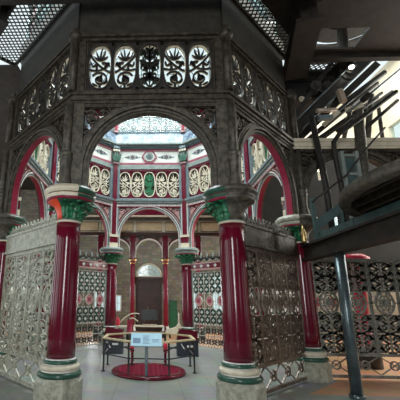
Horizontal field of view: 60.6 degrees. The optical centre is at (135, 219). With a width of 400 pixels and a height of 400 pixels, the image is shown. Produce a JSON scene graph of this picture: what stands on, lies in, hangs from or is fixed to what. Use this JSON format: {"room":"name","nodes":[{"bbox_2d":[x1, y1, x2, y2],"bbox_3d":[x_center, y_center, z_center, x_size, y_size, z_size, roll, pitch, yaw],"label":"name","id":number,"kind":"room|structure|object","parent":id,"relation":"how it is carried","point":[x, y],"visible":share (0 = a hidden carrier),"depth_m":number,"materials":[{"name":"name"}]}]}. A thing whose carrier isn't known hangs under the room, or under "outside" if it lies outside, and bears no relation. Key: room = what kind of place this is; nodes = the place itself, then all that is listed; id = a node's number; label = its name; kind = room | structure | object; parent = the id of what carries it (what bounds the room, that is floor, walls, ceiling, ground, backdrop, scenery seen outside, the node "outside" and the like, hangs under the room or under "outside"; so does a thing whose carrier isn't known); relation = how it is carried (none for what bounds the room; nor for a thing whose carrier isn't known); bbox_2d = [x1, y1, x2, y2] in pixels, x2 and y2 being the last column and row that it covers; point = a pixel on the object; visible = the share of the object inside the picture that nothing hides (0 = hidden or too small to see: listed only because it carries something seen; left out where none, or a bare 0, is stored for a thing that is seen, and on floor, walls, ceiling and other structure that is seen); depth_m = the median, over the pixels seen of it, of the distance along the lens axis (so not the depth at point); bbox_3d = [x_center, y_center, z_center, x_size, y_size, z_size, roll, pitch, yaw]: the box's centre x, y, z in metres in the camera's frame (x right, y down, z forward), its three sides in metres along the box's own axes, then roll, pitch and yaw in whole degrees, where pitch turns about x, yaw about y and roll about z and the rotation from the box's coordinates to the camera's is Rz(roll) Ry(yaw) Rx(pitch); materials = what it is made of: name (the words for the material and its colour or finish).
{"room":"victorian pumping station","nodes":[
{"label":"victorian pumping station","id":0,"kind":"room"},
{"bbox_2d":[29,4,53,33],"bbox_3d":[-2.133,-6.050,8.878,0.230,1.730,3.000,13,-18,-41],"label":"window","id":1,"kind":"structure","parent":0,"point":[52,5],"depth_m":9.54,"materials":[{"name":"white glass"}]},
{"bbox_2d":[93,48,207,86],"bbox_3d":[0.507,-6.884,11.568,7.361,1.377,7.361,0,-14,2],"label":"lantern roof","id":2,"kind":"structure","parent":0,"point":[167,52],"depth_m":13.57,"materials":[{"name":"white glass"}]},
{"bbox_2d":[273,16,367,64],"bbox_3d":[6.653,-6.548,10.183,5.200,0.180,5.200,0,-14,2],"label":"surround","id":3,"kind":"object","parent":2,"relation":"attached to","point":[327,35],"visible":0.06,"depth_m":11.26,"materials":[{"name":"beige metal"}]},
{"bbox_2d":[0,0,399,189],"bbox_3d":[1.885,-4.516,8.806,23.000,0.060,23.100,0,-14,2],"label":"ceiling","id":4,"kind":"structure","parent":0,"point":[381,17],"depth_m":8.23,"materials":[{"name":"metal"}]},
{"bbox_2d":[0,5,10,35],"bbox_3d":[-4.053,-4.346,8.648,0.256,0.450,3.359,13,-18,-41],"label":"girder","id":5,"kind":"object","parent":4,"relation":"attached to","point":[4,9],"visible":0.9,"depth_m":7.45,"materials":[{"name":"metal"}]},
{"bbox_2d":[0,4,69,66],"bbox_3d":[-2.655,-4.751,8.086,0.920,0.080,3.260,13,-18,-41],"label":"floor grating","id":6,"kind":"structure","parent":4,"relation":"attached to","point":[59,12],"depth_m":8.23,"materials":[{"name":"metal"}]},
{"bbox_2d":[0,0,201,4],"bbox_3d":[-0.750,-4.755,6.809,8.700,0.450,0.320,0,-14,2],"label":"girder","id":7,"kind":"object","parent":4,"relation":"attached to","point":[2,2],"visible":1,"depth_m":6.89,"materials":[{"name":"metal"}]},
{"bbox_2d":[232,0,288,58],"bbox_3d":[3.210,-4.696,7.985,3.260,0.080,0.500,13,-18,-41],"label":"floor grating","id":8,"kind":"structure","parent":4,"relation":"attached to","point":[237,3],"depth_m":7.91,"materials":[{"name":"metal"}]},
{"bbox_2d":[284,0,323,80],"bbox_3d":[4.091,-4.323,8.205,0.544,0.500,2.072,-3,-14,17],"label":"girder","id":9,"kind":"object","parent":4,"relation":"attached to","point":[306,22],"visible":1,"depth_m":7.76,"materials":[{"name":"black metal"}]},
{"bbox_2d":[308,62,339,72],"bbox_3d":[5.010,-4.341,9.356,1.260,0.080,0.560,0,-14,2],"label":"floor grating","id":10,"kind":"structure","parent":4,"relation":"attached to","point":[311,70],"depth_m":9.42,"materials":[{"name":"metal"}]},
{"bbox_2d":[296,28,399,137],"bbox_3d":[6.013,-4.283,9.831,3.479,4.430,1.370,0,-14,2],"label":"engine","id":11,"kind":"object","parent":4,"relation":"attached to","point":[344,77],"visible":0.84,"depth_m":9.45,"materials":[{"name":"metal"}]},
{"bbox_2d":[284,78,337,99],"bbox_3d":[5.199,-3.825,9.738,1.650,0.620,0.160,0,-14,2],"label":"girder","id":12,"kind":"object","parent":11,"relation":"attached to","point":[300,86],"visible":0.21,"depth_m":9.72,"materials":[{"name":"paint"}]},
{"bbox_2d":[346,62,356,69],"bbox_3d":[5.968,-4.303,9.292,0.260,0.320,0.430,0,-14,2],"label":"work lamp","id":13,"kind":"object","parent":11,"relation":"hanging from","point":[351,65],"visible":0.88,"depth_m":9.14,"materials":[{"name":"white"}]},
{"bbox_2d":[312,52,399,61],"bbox_3d":[5.840,-4.333,8.877,3.100,0.140,0.160,0,-14,2],"label":"girder","id":14,"kind":"object","parent":4,"relation":"attached to","point":[375,56],"visible":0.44,"depth_m":8.84,"materials":[{"name":"black metal"}]},
{"bbox_2d":[0,389,399,399],"bbox_3d":[1.534,1.938,0.932,23.000,0.010,10.790,0,-14,2],"label":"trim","id":15,"kind":"structure","parent":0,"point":[4,395],"depth_m":5.91,"materials":[{"name":"grey concrete"}]},
{"bbox_2d":[333,253,365,399],"bbox_3d":[3.946,1.897,6.192,0.265,2.621,0.258,0,-14,2],"label":"steel pole","id":16,"kind":"object","parent":15,"relation":"on","point":[351,350],"visible":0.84,"depth_m":6.10,"materials":[{"name":"black metal"}]},
{"bbox_2d":[6,329,399,396],"bbox_3d":[1.796,3.550,7.322,23.000,0.120,24.000,0,-14,2],"label":"floor","id":17,"kind":"structure","parent":0,"point":[371,387],"depth_m":7.34,"materials":[{"name":"tile"}]},
{"bbox_2d":[116,325,126,342],"bbox_3d":[-0.582,4.549,13.252,0.500,0.660,0.360,0,-14,2],"label":"table","id":18,"kind":"object","parent":17,"relation":"on","point":[117,326],"visible":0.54,"depth_m":13.15,"materials":[{"name":"metal"}]},
{"bbox_2d":[120,313,138,342],"bbox_3d":[-0.241,4.361,13.495,0.766,1.148,0.400,-6,-15,27],"label":"pump","id":19,"kind":"object","parent":17,"relation":"on","point":[129,321],"visible":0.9,"depth_m":13.42,"materials":[{"name":"red paint"}]},
{"bbox_2d":[132,325,165,340],"bbox_3d":[0.557,4.680,13.689,1.420,0.640,0.600,0,-14,2],"label":"display table","id":20,"kind":"object","parent":17,"relation":"on","point":[134,325],"visible":0.44,"depth_m":13.48,"materials":[{"name":"beige paint"}]},
{"bbox_2d":[141,309,157,325],"bbox_3d":[0.596,4.048,13.840,0.680,0.640,0.320,0,-14,2],"label":"machine","id":21,"kind":"object","parent":20,"relation":"on","point":[147,314],"visible":1,"depth_m":13.74,"materials":[{"name":"black paint"}]},
{"bbox_2d":[141,309,157,319],"bbox_3d":[0.597,3.941,13.866,0.680,0.420,0.240,0,-14,2],"label":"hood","id":22,"kind":"object","parent":21,"relation":"attached to","point":[147,314],"depth_m":13.75,"materials":[{"name":"black paint"}]},
{"bbox_2d":[80,206,218,338],"bbox_3d":[0.657,2.278,15.882,7.200,6.340,0.500,0,-14,2],"label":"entrance portico","id":23,"kind":"object","parent":17,"relation":"on","point":[153,225],"visible":0.65,"depth_m":16.16,"materials":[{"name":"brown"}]},
{"bbox_2d":[0,343,336,399],"bbox_3d":[0.363,3.862,8.974,8.112,0.012,8.112,0,-14,2],"label":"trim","id":24,"kind":"structure","parent":17,"relation":"on","point":[97,384],"depth_m":6.93,"materials":[{"name":"grey concrete"}]},
{"bbox_2d":[0,213,26,370],"bbox_3d":[-3.274,1.729,8.135,1.030,3.670,1.030,6,-14,-19],"label":"column","id":25,"kind":"structure","parent":24,"relation":"on","point":[8,221],"depth_m":8.09,"materials":[{"name":"metal"}]},
{"bbox_2d":[0,92,21,214],"bbox_3d":[-3.230,-2.167,9.040,0.660,4.330,0.480,6,-14,-19],"label":"pier","id":26,"kind":"object","parent":25,"relation":"on","point":[8,156],"visible":0.49,"depth_m":8.74,"materials":[{"name":"metal"}]},
{"bbox_2d":[6,253,41,359],"bbox_3d":[-3.233,2.174,9.528,0.160,3.460,2.638,0,-14,2],"label":"gate","id":27,"kind":"object","parent":24,"relation":"on","point":[29,316],"visible":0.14,"depth_m":9.61,"materials":[{"name":"grey metal"}]},
{"bbox_2d":[0,214,56,388],"bbox_3d":[-2.276,1.639,6.984,0.160,3.330,2.640,13,-18,-41],"label":"iron grille","id":28,"kind":"object","parent":24,"relation":"on","point":[37,237],"visible":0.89,"depth_m":6.95,"materials":[{"name":"grey metal"}]},
{"bbox_2d":[26,250,50,353],"bbox_3d":[-3.172,2.425,11.011,1.090,3.670,1.090,-5,-15,24],"label":"column","id":29,"kind":"structure","parent":24,"relation":"on","point":[42,335],"depth_m":10.65,"materials":[{"name":"metal"}]},
{"bbox_2d":[7,145,52,221],"bbox_3d":[-3.174,-0.717,10.227,0.400,2.090,3.149,0,-14,2],"label":"arch frame","id":30,"kind":"object","parent":29,"relation":"on","point":[40,179],"visible":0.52,"depth_m":10.82,"materials":[{"name":"metal"}]},
{"bbox_2d":[32,138,52,173],"bbox_3d":[-3.182,-2.365,10.626,0.280,1.440,3.000,0,-14,2],"label":"balustrade","id":31,"kind":"object","parent":30,"relation":"on","point":[41,154],"visible":0.34,"depth_m":11.33,"materials":[{"name":"metal"}]},
{"bbox_2d":[46,138,58,218],"bbox_3d":[-3.111,-1.464,11.946,0.660,4.330,0.480,-5,-15,24],"label":"pier","id":32,"kind":"object","parent":29,"relation":"on","point":[52,163],"visible":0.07,"depth_m":11.90,"materials":[{"name":"metal"}]},
{"bbox_2d":[33,183,97,399],"bbox_3d":[-1.244,1.235,5.975,1.090,3.670,1.030,-5,-15,24],"label":"column","id":33,"kind":"structure","parent":24,"relation":"on","point":[59,377],"depth_m":5.73,"materials":[{"name":"red metal"}]},
{"bbox_2d":[5,92,71,214],"bbox_3d":[-2.222,-1.312,7.710,0.400,2.090,3.149,13,-18,-41],"label":"arch frame","id":34,"kind":"object","parent":33,"relation":"on","point":[50,124],"visible":0.68,"depth_m":8.02,"materials":[{"name":"metal"}]},
{"bbox_2d":[15,42,70,136],"bbox_3d":[-2.222,-2.965,8.088,0.280,1.440,3.000,13,-18,-41],"label":"balustrade","id":35,"kind":"object","parent":34,"relation":"on","point":[41,95],"visible":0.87,"depth_m":7.99,"materials":[{"name":"metal"}]},
{"bbox_2d":[18,3,81,92],"bbox_3d":[-2.125,-4.388,8.505,0.470,1.706,3.000,13,-18,-41],"label":"frieze panel","id":36,"kind":"object","parent":35,"relation":"on","point":[55,38],"visible":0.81,"depth_m":8.25,"materials":[{"name":"grey paint"}]},
{"bbox_2d":[58,27,91,183],"bbox_3d":[-1.200,-2.657,6.896,0.480,4.330,0.660,-5,-15,24],"label":"pier","id":37,"kind":"object","parent":33,"relation":"on","point":[75,117],"visible":0.58,"depth_m":6.57,"materials":[{"name":"metal"}]},
{"bbox_2d":[71,88,229,186],"bbox_3d":[0.280,-1.551,6.579,3.149,2.090,0.400,0,-14,2],"label":"arch frame","id":38,"kind":"object","parent":33,"relation":"on","point":[182,106],"visible":0.91,"depth_m":6.58,"materials":[{"name":"metal"}]},
{"bbox_2d":[81,32,218,89],"bbox_3d":[0.301,-3.206,6.947,3.000,1.440,0.280,0,-14,2],"label":"ornamental panel","id":39,"kind":"object","parent":38,"relation":"on","point":[146,46],"visible":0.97,"depth_m":6.93,"materials":[{"name":"metal"}]},
{"bbox_2d":[80,0,220,38],"bbox_3d":[0.325,-4.623,7.397,3.000,1.706,0.470,0,-14,2],"label":"beam","id":40,"kind":"structure","parent":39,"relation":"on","point":[204,15],"depth_m":7.16,"materials":[{"name":"grey metal"}]},
{"bbox_2d":[44,250,107,346],"bbox_3d":[-2.073,2.779,11.971,2.638,3.460,0.160,13,-18,-41],"label":"iron grille","id":41,"kind":"object","parent":24,"relation":"on","point":[102,275],"visible":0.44,"depth_m":12.35,"materials":[{"name":"metal"}]},
{"bbox_2d":[99,247,123,345],"bbox_3d":[-0.968,2.930,12.983,1.090,3.670,1.090,6,-14,-19],"label":"column","id":42,"kind":"structure","parent":24,"relation":"on","point":[113,254],"depth_m":12.89,"materials":[{"name":"paint"}]},
{"bbox_2d":[54,183,113,246],"bbox_3d":[-2.019,-0.116,12.656,3.149,2.090,0.400,13,-18,-41],"label":"arch frame","id":43,"kind":"object","parent":42,"relation":"on","point":[101,201],"visible":0.4,"depth_m":13.30,"materials":[{"name":"metal"}]},
{"bbox_2d":[56,153,112,196],"bbox_3d":[-2.017,-1.758,13.075,3.000,1.440,0.280,13,-18,-41],"label":"balustrade","id":44,"kind":"object","parent":43,"relation":"on","point":[99,166],"visible":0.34,"depth_m":13.52,"materials":[{"name":"metal"}]},
{"bbox_2d":[89,124,116,164],"bbox_3d":[-1.927,-3.217,13.348,3.000,1.706,0.470,13,-18,-41],"label":"frieze panel","id":45,"kind":"object","parent":44,"relation":"on","point":[103,151],"visible":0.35,"depth_m":13.88,"materials":[{"name":"grey paint"}]},
{"bbox_2d":[108,145,120,246],"bbox_3d":[-0.912,-0.960,13.912,0.480,4.330,0.660,6,-14,-19],"label":"pier","id":46,"kind":"object","parent":42,"relation":"on","point":[114,180],"visible":0.77,"depth_m":13.72,"materials":[{"name":"metal"}]},
{"bbox_2d":[102,326,124,353],"bbox_3d":[-0.688,3.837,10.649,0.680,0.780,0.440,0,-14,2],"label":"display cabinet","id":47,"kind":"object","parent":24,"relation":"on","point":[112,343],"visible":0.69,"depth_m":10.45,"materials":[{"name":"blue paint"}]},
{"bbox_2d":[111,363,186,380],"bbox_3d":[0.315,3.541,7.817,1.760,0.068,1.760,0,-14,2],"label":"well cover","id":48,"kind":"object","parent":24,"relation":"on","point":[156,371],"visible":0.95,"depth_m":7.52,"materials":[{"name":"red metal"}]},
{"bbox_2d":[120,343,134,364],"bbox_3d":[-0.209,3.372,8.357,0.419,0.540,0.197,4,-14,-13],"label":"valve","id":49,"kind":"object","parent":48,"relation":"on","point":[131,347],"visible":0.83,"depth_m":8.35,"materials":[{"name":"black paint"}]},
{"bbox_2d":[131,333,161,380],"bbox_3d":[0.239,2.939,7.155,0.670,0.950,0.235,0,-14,2],"label":"board","id":50,"kind":"object","parent":48,"relation":"on","point":[146,340],"visible":0.84,"depth_m":7.18,"materials":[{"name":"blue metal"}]},
{"bbox_2d":[133,338,139,342],"bbox_3d":[0.032,2.608,7.200,0.160,0.097,0.077,0,-14,2],"label":"picture","id":51,"kind":"object","parent":50,"relation":"attached to","point":[135,340],"depth_m":7.20},
{"bbox_2d":[163,343,177,365],"bbox_3d":[0.884,3.376,8.311,0.419,0.540,0.197,-4,-14,18],"label":"valve","id":52,"kind":"object","parent":48,"relation":"on","point":[165,349],"visible":0.94,"depth_m":8.34,"materials":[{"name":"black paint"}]},
{"bbox_2d":[101,332,196,374],"bbox_3d":[0.337,3.311,8.314,2.243,0.773,2.136,0,-14,2],"label":"railing","id":53,"kind":"object","parent":24,"relation":"on","point":[191,338],"visible":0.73,"depth_m":7.87,"materials":[{"name":"brown wood"}]},
{"bbox_2d":[174,247,199,346],"bbox_3d":[2.029,2.940,12.858,1.090,3.670,1.090,-5,-15,24],"label":"column","id":54,"kind":"structure","parent":24,"relation":"on","point":[185,254],"depth_m":12.79,"materials":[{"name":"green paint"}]},
{"bbox_2d":[116,198,182,247],"bbox_3d":[0.567,0.141,13.574,3.149,2.090,0.400,0,-14,2],"label":"arch frame","id":55,"kind":"object","parent":54,"relation":"on","point":[165,206],"visible":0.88,"depth_m":13.61,"materials":[{"name":"metal"}]},
{"bbox_2d":[118,167,180,197],"bbox_3d":[0.591,-1.500,14.001,3.000,1.440,0.280,0,-14,2],"label":"balustrade","id":56,"kind":"object","parent":55,"relation":"on","point":[131,171],"visible":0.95,"depth_m":13.99,"materials":[{"name":"metal"}]},
{"bbox_2d":[115,132,183,166],"bbox_3d":[0.606,-2.966,14.247,3.000,1.706,0.470,0,-14,2],"label":"frieze panel","id":57,"kind":"object","parent":56,"relation":"on","point":[136,149],"visible":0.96,"depth_m":14.18,"materials":[{"name":"paint"}]},
{"bbox_2d":[116,116,183,132],"bbox_3d":[0.629,-4.611,14.685,3.000,1.730,0.230,0,-14,2],"label":"window","id":58,"kind":"structure","parent":57,"relation":"on","point":[149,127],"depth_m":14.50,"materials":[{"name":"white glass"}]},
{"bbox_2d":[178,145,190,246],"bbox_3d":[2.077,-0.950,13.787,0.480,4.330,0.660,-5,-15,24],"label":"pier","id":59,"kind":"object","parent":54,"relation":"on","point":[184,180],"visible":0.84,"depth_m":13.59,"materials":[{"name":"metal"}]},
{"bbox_2d":[185,182,246,246],"bbox_3d":[3.070,-0.099,12.443,0.400,2.090,3.149,13,-18,-41],"label":"arch frame","id":60,"kind":"object","parent":54,"relation":"on","point":[196,202],"visible":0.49,"depth_m":13.15,"materials":[{"name":"metal"}]},
{"bbox_2d":[186,154,243,196],"bbox_3d":[3.114,-1.741,12.861,0.280,1.440,3.000,13,-18,-41],"label":"balustrade","id":61,"kind":"object","parent":60,"relation":"on","point":[199,166],"visible":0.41,"depth_m":13.34,"materials":[{"name":"metal"}]},
{"bbox_2d":[182,123,210,164],"bbox_3d":[3.056,-3.200,13.140,0.470,1.706,3.000,13,-18,-41],"label":"frieze panel","id":62,"kind":"object","parent":61,"relation":"on","point":[195,150],"visible":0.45,"depth_m":13.72,"materials":[{"name":"grey paint"}]},
{"bbox_2d":[175,328,198,356],"bbox_3d":[1.600,3.785,10.310,0.680,0.780,0.440,0,-14,2],"label":"display cabinet","id":63,"kind":"object","parent":24,"relation":"on","point":[183,345],"visible":0.69,"depth_m":10.11,"materials":[{"name":"black metal"}]},
{"bbox_2d":[190,250,254,349],"bbox_3d":[3.044,2.797,11.760,0.160,3.460,2.638,13,-18,-41],"label":"gate","id":64,"kind":"object","parent":24,"relation":"on","point":[202,312],"visible":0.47,"depth_m":12.18,"materials":[{"name":"metal"}]},
{"bbox_2d":[201,183,266,399],"bbox_3d":[1.702,1.242,5.841,1.030,3.670,1.030,6,-14,-19],"label":"column","id":65,"kind":"structure","parent":24,"relation":"on","point":[239,377],"depth_m":5.62,"materials":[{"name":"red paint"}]},
{"bbox_2d":[208,24,241,183],"bbox_3d":[1.790,-2.647,6.771,0.480,4.330,0.660,6,-14,-19],"label":"pier","id":66,"kind":"object","parent":65,"relation":"on","point":[225,119],"visible":0.66,"depth_m":6.45,"materials":[{"name":"metal"}]},
{"bbox_2d":[229,90,298,214],"bbox_3d":[2.867,-1.295,7.497,3.149,2.090,0.400,13,-18,-41],"label":"arch frame","id":67,"kind":"object","parent":65,"relation":"on","point":[250,122],"visible":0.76,"depth_m":7.79,"materials":[{"name":"metal"}]},
{"bbox_2d":[230,39,288,134],"bbox_3d":[2.909,-2.948,7.873,3.000,1.440,0.280,13,-18,-41],"label":"balustrade","id":68,"kind":"object","parent":67,"relation":"on","point":[266,95],"visible":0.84,"depth_m":7.79,"materials":[{"name":"metal"}]},
{"bbox_2d":[219,0,284,88],"bbox_3d":[2.857,-4.372,8.296,3.000,1.706,0.470,13,-18,-41],"label":"frieze panel","id":69,"kind":"object","parent":68,"relation":"on","point":[245,33],"visible":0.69,"depth_m":8.05,"materials":[{"name":"grey paint"}]},
{"bbox_2d":[248,0,274,31],"bbox_3d":[2.906,-6.033,8.667,3.000,1.730,0.230,13,-18,-41],"label":"window","id":70,"kind":"structure","parent":69,"relation":"on","point":[249,1],"depth_m":9.15,"materials":[{"name":"white glass"}]},
{"bbox_2d":[252,259,271,351],"bbox_3d":[4.064,2.449,10.709,1.090,3.670,1.090,6,-14,-19],"label":"column","id":71,"kind":"structure","parent":24,"relation":"on","point":[252,259],"depth_m":10.45,"materials":[{"name":"metal"}]},
{"bbox_2d":[242,137,264,222],"bbox_3d":[4.107,-1.440,11.644,0.660,4.330,0.480,6,-14,-19],"label":"pier","id":72,"kind":"object","parent":71,"relation":"on","point":[248,159],"visible":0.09,"depth_m":11.61,"materials":[{"name":"metal"}]},
{"bbox_2d":[243,214,306,393],"bbox_3d":[2.841,1.657,6.769,2.640,3.330,0.160,13,-18,-41],"label":"iron grille","id":73,"kind":"object","parent":24,"relation":"on","point":[265,242],"visible":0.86,"depth_m":6.73,"materials":[{"name":"brown metal"}]},
{"bbox_2d":[260,260,293,366],"bbox_3d":[4.003,2.199,9.229,0.160,3.460,2.638,0,-14,2],"label":"gate","id":74,"kind":"object","parent":24,"relation":"on","point":[288,362],"visible":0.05,"depth_m":9.17,"materials":[{"name":"grey metal"}]},
{"bbox_2d":[275,214,332,382],"bbox_3d":[3.905,1.740,7.781,1.030,3.670,1.030,-5,-15,24],"label":"column","id":75,"kind":"structure","parent":24,"relation":"on","point":[318,368],"depth_m":7.49,"materials":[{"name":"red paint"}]},
{"bbox_2d":[248,154,281,220],"bbox_3d":[4.022,-0.693,9.926,0.400,2.090,3.149,0,-14,2],"label":"arch frame","id":76,"kind":"object","parent":75,"relation":"on","point":[260,180],"visible":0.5,"depth_m":10.53,"materials":[{"name":"metal"}]},
{"bbox_2d":[248,137,269,173],"bbox_3d":[4.074,-2.341,10.322,0.280,1.440,3.000,0,-14,2],"label":"balustrade","id":77,"kind":"object","parent":76,"relation":"on","point":[260,152],"visible":0.34,"depth_m":11.04,"materials":[{"name":"metal"}]},
{"bbox_2d":[281,89,309,215],"bbox_3d":[3.988,-2.143,8.738,0.660,4.330,0.480,-5,-15,24],"label":"pier","id":78,"kind":"object","parent":75,"relation":"on","point":[291,96],"visible":0.45,"depth_m":8.40,"materials":[{"name":"metal"}]},
{"bbox_2d":[300,127,399,260],"bbox_3d":[4.806,-1.313,5.002,2.056,3.145,6.450,0,-14,2],"label":"beam","id":79,"kind":"structure","parent":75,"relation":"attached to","point":[380,226],"depth_m":6.41,"materials":[{"name":"metal"}]},
{"bbox_2d":[301,225,306,242],"bbox_3d":[3.840,0.314,7.609,0.110,0.400,0.107,0,-14,2],"label":"can","id":80,"kind":"object","parent":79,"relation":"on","point":[303,233],"visible":1,"depth_m":7.56,"materials":[{"name":"gold metal"}]},
{"bbox_2d":[308,115,334,228],"bbox_3d":[4.450,-1.018,7.906,0.324,3.206,0.184,0,-14,2],"label":"pipe","id":81,"kind":"object","parent":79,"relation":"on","point":[323,174],"visible":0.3,"depth_m":7.92,"materials":[{"name":"metal"}]},
{"bbox_2d":[352,109,368,174],"bbox_3d":[5.537,-1.242,8.121,0.462,3.144,0.316,0,-14,2],"label":"post","id":82,"kind":"object","parent":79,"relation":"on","point":[359,128],"visible":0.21,"depth_m":8.21,"materials":[{"name":"metal"}]},
{"bbox_2d":[331,90,398,221],"bbox_3d":[5.576,-1.373,7.842,1.788,3.795,0.145,0,-14,2],"label":"pipe","id":83,"kind":"object","parent":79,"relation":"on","point":[392,94],"visible":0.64,"depth_m":7.99,"materials":[{"name":"metal"}]},
{"bbox_2d":[169,300,176,327],"bbox_3d":[2.030,5.175,17.833,0.440,1.660,0.440,0,-14,2],"label":"tall cabinet","id":84,"kind":"object","parent":17,"relation":"on","point":[172,304],"visible":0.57,"depth_m":17.68,"materials":[{"name":"green"}]},
{"bbox_2d":[165,313,181,340],"bbox_3d":[1.698,4.351,13.413,1.000,1.180,0.300,0,-14,2],"label":"machine","id":85,"kind":"object","parent":17,"relation":"on","point":[174,329],"visible":0.63,"depth_m":13.26,"materials":[{"name":"beige paint"}]},
{"bbox_2d":[280,252,358,357],"bbox_3d":[5.738,2.556,10.613,2.638,3.460,0.160,0,-14,2],"label":"gate","id":86,"kind":"object","parent":17,"relation":"on","point":[317,292],"visible":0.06,"depth_m":10.53,"materials":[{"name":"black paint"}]},
{"bbox_2d":[311,258,399,378],"bbox_3d":[5.436,2.230,7.615,2.620,2.680,0.070,0,-14,2],"label":"iron grille","id":87,"kind":"object","parent":17,"relation":"in","point":[368,278],"visible":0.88,"depth_m":7.65,"materials":[{"name":"black metal"}]},
{"bbox_2d":[345,254,383,369],"bbox_3d":[6.230,2.448,9.157,0.720,3.000,0.720,0,-14,2],"label":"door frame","id":88,"kind":"structure","parent":17,"relation":"on","point":[377,364],"depth_m":8.94,"materials":[{"name":"black paint"}]},
{"bbox_3d":[6.917,1.759,7.694,1.040,3.670,1.040,0,-14,2],"label":"column","id":89,"kind":"structure","parent":17,"relation":"on","visible":0},
{"bbox_2d":[293,138,399,210],"bbox_3d":[5.480,-1.036,8.424,3.149,2.090,0.400,0,-14,2],"label":"arch frame","id":90,"kind":"object","parent":89,"relation":"on","point":[382,151],"visible":0.55,"depth_m":8.44,"materials":[{"name":"metal"}]},
{"bbox_2d":[11,93,395,334],"bbox_3d":[2.336,-0.930,19.890,23.000,14.500,0.350,0,-14,2],"label":"wall","id":91,"kind":"structure","parent":0,"point":[148,250],"depth_m":18.96,"materials":[{"name":"brick"}]},
{"bbox_2d":[93,276,104,313],"bbox_3d":[-2.007,4.188,18.742,0.610,2.160,0.220,0,-14,2],"label":"window","id":92,"kind":"structure","parent":91,"relation":"in","point":[95,276],"depth_m":18.55,"materials":[{"name":"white glass"}]},
{"bbox_2d":[116,295,121,311],"bbox_3d":[-0.990,4.653,18.588,0.460,0.910,0.220,0,-14,2],"label":"window","id":93,"kind":"structure","parent":91,"relation":"in","point":[117,310],"depth_m":18.53,"materials":[{"name":"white glass"}]},
{"bbox_2d":[135,277,162,331],"bbox_3d":[0.759,4.676,18.521,1.600,2.920,0.400,0,-14,2],"label":"door","id":94,"kind":"structure","parent":91,"relation":"in","point":[148,289],"depth_m":18.59,"materials":[{"name":"brown wood"}]},
{"bbox_2d":[136,263,161,276],"bbox_3d":[0.782,2.873,18.936,1.460,0.780,0.240,0,-14,2],"label":"fanlight window","id":95,"kind":"structure","parent":91,"relation":"in","point":[146,263],"depth_m":18.89,"materials":[{"name":"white glass"}]},
{"bbox_2d":[136,262,161,272],"bbox_3d":[0.786,2.845,19.014,1.460,0.810,0.300,0,-14,2],"label":"trim","id":96,"kind":"structure","parent":91,"relation":"attached to","point":[138,264],"depth_m":18.94,"materials":[{"name":"stone"}]},
{"bbox_2d":[263,161,399,258],"bbox_3d":[9.262,-0.710,13.786,8.650,4.790,0.150,0,-14,2],"label":"wall partition","id":97,"kind":"structure","parent":0,"point":[273,207],"depth_m":13.79,"materials":[{"name":"paint"}]},
{"bbox_2d":[363,61,399,334],"bbox_3d":[13.531,-3.517,8.550,0.300,14.500,24.000,0,-14,2],"label":"wall","id":98,"kind":"structure","parent":0,"point":[390,119],"depth_m":18.07,"materials":[{"name":"beige paint"}]},
{"bbox_3d":[5.775,1.080,4.152,0.243,3.300,0.237,0,-14,2],"label":"post","id":99,"kind":"object","parent":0,"visible":0},
{"bbox_2d":[339,158,399,216],"bbox_3d":[5.176,-0.524,4.534,4.140,0.180,4.140,0,-14,2],"label":"flywheel","id":100,"kind":"object","parent":99,"relation":"on","point":[379,187],"visible":0.74,"depth_m":4.93,"materials":[{"name":"metal"}]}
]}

